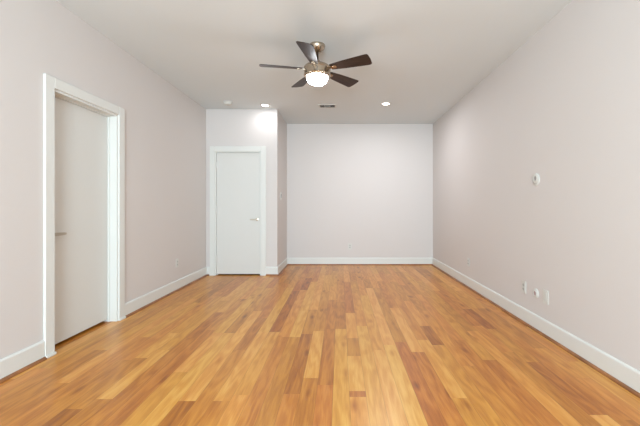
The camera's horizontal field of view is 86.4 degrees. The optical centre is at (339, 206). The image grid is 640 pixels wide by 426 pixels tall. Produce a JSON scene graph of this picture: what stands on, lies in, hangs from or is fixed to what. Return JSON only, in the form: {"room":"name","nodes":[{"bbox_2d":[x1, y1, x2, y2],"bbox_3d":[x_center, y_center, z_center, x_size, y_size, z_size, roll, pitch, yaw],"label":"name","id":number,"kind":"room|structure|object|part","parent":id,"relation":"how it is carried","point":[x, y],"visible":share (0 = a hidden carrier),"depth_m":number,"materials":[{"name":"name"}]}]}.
{"room":"empty living room","nodes":[
{"label":"empty living room","id":0,"kind":"room"},
{"bbox_2d":[0,0,205,358],"bbox_3d":[-2.275,-0.234,1.455,0.130,2.740,10.570,0,0,0],"label":"wall","id":1,"kind":"structure","parent":0,"point":[165,128],"depth_m":2.99,"materials":[{"name":"grey paint"}]},
{"bbox_2d":[55,97,106,343],"bbox_3d":[-2.287,0.112,2.995,0.096,2.000,0.724,0,0,0],"label":"door","id":2,"kind":"structure","parent":1,"relation":"in","point":[80,132],"depth_m":3.00,"materials":[{"name":"grey paint"}]},
{"bbox_3d":[-2.267,0.221,2.720,0.056,0.054,0.139,0,0,0],"label":"handle","id":3,"kind":"part","parent":2,"relation":"part of","materials":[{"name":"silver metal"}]},
{"bbox_2d":[43,73,125,358],"bbox_3d":[-2.259,0.072,2.995,0.162,2.128,0.940,0,0,0],"label":"trim","id":4,"kind":"structure","parent":1,"relation":"attached to","point":[53,87],"depth_m":3.06,"materials":[{"name":"white paint"}]},
{"bbox_2d":[0,267,206,383],"bbox_3d":[-2.193,1.065,0.955,0.033,0.142,9.310,0,0,0],"label":"baseboard","id":5,"kind":"structure","parent":1,"relation":"attached to","point":[16,363],"depth_m":2.52,"materials":[{"name":"white paint"}]},
{"bbox_2d":[206,109,286,266],"bbox_3d":[-1.623,-0.234,6.110,1.175,2.740,1.000,0,0,0],"label":"wall","id":6,"kind":"structure","parent":0,"point":[224,127],"depth_m":5.61,"materials":[{"name":"grey paint"}]},
{"bbox_2d":[209,146,265,275],"bbox_3d":[-1.681,0.072,5.652,0.932,2.128,0.147,0,0,0],"label":"trim","id":7,"kind":"structure","parent":6,"relation":"attached to","point":[214,150],"depth_m":5.59,"materials":[{"name":"white paint"}]},
{"bbox_2d":[216,153,259,273],"bbox_3d":[-1.685,0.114,5.611,0.724,2.004,0.094,0,0,0],"label":"door","id":8,"kind":"structure","parent":6,"relation":"in","point":[238,174],"depth_m":5.62,"materials":[{"name":"grey paint"}]},
{"bbox_2d":[207,267,278,275],"bbox_3d":[-1.606,1.065,5.593,1.208,0.142,0.033,0,0,0],"label":"baseboard","id":9,"kind":"structure","parent":6,"relation":"attached to","point":[270,271],"depth_m":5.59,"materials":[{"name":"white paint"}]},
{"bbox_2d":[278,258,287,274],"bbox_3d":[-1.018,1.065,6.093,0.033,0.142,1.033,0,0,0],"label":"baseboard","id":10,"kind":"structure","parent":6,"relation":"attached to","point":[283,265],"depth_m":6.03,"materials":[{"name":"white paint"}]},
{"bbox_2d":[56,0,571,123],"bbox_3d":[-0.202,-1.664,1.455,4.277,0.120,10.570,0,0,0],"label":"ceiling","id":11,"kind":"structure","parent":0,"point":[426,56],"depth_m":3.37,"materials":[{"name":"white paint"}]},
{"bbox_2d":[223,101,232,105],"bbox_3d":[-1.720,-1.580,5.220,0.136,0.048,0.136,0,0,0],"label":"smoke detector","id":12,"kind":"object","parent":11,"relation":"attached to","point":[228,103],"visible":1,"depth_m":5.18,"materials":[{"name":"grey plastic"}]},
{"bbox_2d":[259,41,371,87],"bbox_3d":[-0.243,-1.407,3.360,1.088,0.395,1.079,0,0,0],"label":"ceiling fan","id":13,"kind":"object","parent":11,"relation":"hanging from","point":[316,72],"visible":1,"depth_m":3.28,"materials":[{"name":"brown wood"}]},
{"bbox_3d":[-0.575,-1.361,3.316,0.416,0.006,0.152,0,14,-11],"label":"fan blade","id":14,"kind":"part","parent":13,"relation":"part of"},
{"bbox_3d":[-0.395,-1.361,3.692,0.152,0.006,0.416,-16,7,-28],"label":"fan blade","id":15,"kind":"part","parent":13,"relation":"part of","materials":[{"name":"brown wood"}]},
{"bbox_3d":[-0.273,-1.361,3.028,0.152,0.006,0.416,14,2,7],"label":"fan blade","id":16,"kind":"part","parent":13,"relation":"part of","materials":[{"name":"brown wood"}]},
{"bbox_3d":[-0.226,-1.248,3.380,0.216,0.079,0.216,0,0,0],"label":"lamp shade","id":17,"kind":"part","parent":13,"relation":"part of","materials":[{"name":"white glass"}]},
{"bbox_3d":[0.019,-1.361,3.637,0.152,0.006,0.416,-19,-13,42],"label":"fan blade","id":18,"kind":"part","parent":13,"relation":"part of","materials":[{"name":"brown wood"}]},
{"bbox_3d":[0.095,-1.361,3.227,0.416,0.006,0.152,0,-14,25],"label":"fan blade","id":19,"kind":"part","parent":13,"relation":"part of","materials":[{"name":"brown wood"}]},
{"bbox_2d":[318,104,335,107],"bbox_3d":[-0.200,-1.595,5.420,0.280,0.017,0.180,0,0,0],"label":"ceiling vent","id":20,"kind":"object","parent":11,"relation":"in","point":[319,105],"visible":1,"depth_m":5.39,"materials":[{"name":"grey metal"}]},
{"bbox_2d":[381,102,390,105],"bbox_3d":[0.716,-1.599,5.300,0.170,0.009,0.170,0,0,0],"label":"recessed light","id":21,"kind":"object","parent":11,"relation":"in","point":[382,103],"visible":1,"depth_m":5.28,"materials":[{"name":"grey plastic"}]},
{"bbox_2d":[0,265,639,425],"bbox_3d":[-0.786,1.146,1.455,5.447,0.020,10.570,0,0,0],"label":"floor","id":22,"kind":"structure","parent":0,"point":[304,345],"depth_m":2.43,"materials":[{"name":"brown wood"}]},
{"bbox_2d":[287,124,432,257],"bbox_3d":[-0.202,-0.234,6.675,4.017,2.740,0.130,0,0,0],"label":"wall","id":23,"kind":"structure","parent":0,"point":[369,187],"depth_m":6.61,"materials":[{"name":"grey paint"}]},
{"bbox_2d":[287,258,431,264],"bbox_3d":[0.386,1.065,6.593,2.842,0.142,0.033,0,0,0],"label":"baseboard","id":24,"kind":"structure","parent":23,"relation":"attached to","point":[290,261],"depth_m":6.59,"materials":[{"name":"white paint"}]},
{"bbox_3d":[0.386,1.125,6.585,2.810,0.021,0.017,0,0,0],"label":"shoe moulding","id":25,"kind":"part","parent":24,"relation":"part of","materials":[{"name":"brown wood"}]},
{"bbox_2d":[433,0,639,370],"bbox_3d":[1.872,-0.234,1.455,0.130,2.740,10.570,0,0,0],"label":"wall","id":26,"kind":"structure","parent":0,"point":[563,107],"depth_m":2.83,"materials":[{"name":"grey paint"}]},
{"bbox_2d":[522,280,525,293],"bbox_3d":[1.803,0.789,3.335,0.009,0.118,0.074,0,0,0],"label":"wall outlet","id":27,"kind":"object","parent":26,"relation":"attached to","point":[523,282],"visible":1,"depth_m":3.33,"materials":[{"name":"grey plastic"}]},
{"bbox_2d":[432,258,639,397],"bbox_3d":[1.790,1.065,1.455,0.033,0.142,10.310,0,0,0],"label":"baseboard","id":28,"kind":"structure","parent":26,"relation":"attached to","point":[622,374],"depth_m":2.74,"materials":[{"name":"white paint"}]},
{"bbox_2d":[532,173,539,185],"bbox_3d":[1.801,-0.249,3.130,0.012,0.116,0.116,0,0,0],"label":"cable plate","id":29,"kind":"object","parent":26,"relation":"attached to","point":[536,178],"visible":1,"depth_m":3.12,"materials":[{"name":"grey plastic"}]},
{"bbox_2d":[533,288,538,297],"bbox_3d":[1.801,0.800,3.135,0.012,0.090,0.090,0,0,0],"label":"outlet","id":30,"kind":"object","parent":26,"relation":"attached to","point":[535,291],"visible":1,"depth_m":3.12,"materials":[{"name":"grey plastic"}]},
{"bbox_2d":[543,289,548,304],"bbox_3d":[1.803,0.794,2.983,0.008,0.125,0.078,0,0,0],"label":"blank wall plate","id":31,"kind":"object","parent":26,"relation":"attached to","point":[545,292],"visible":1,"depth_m":2.97,"materials":[{"name":"grey plastic"}]}
]}

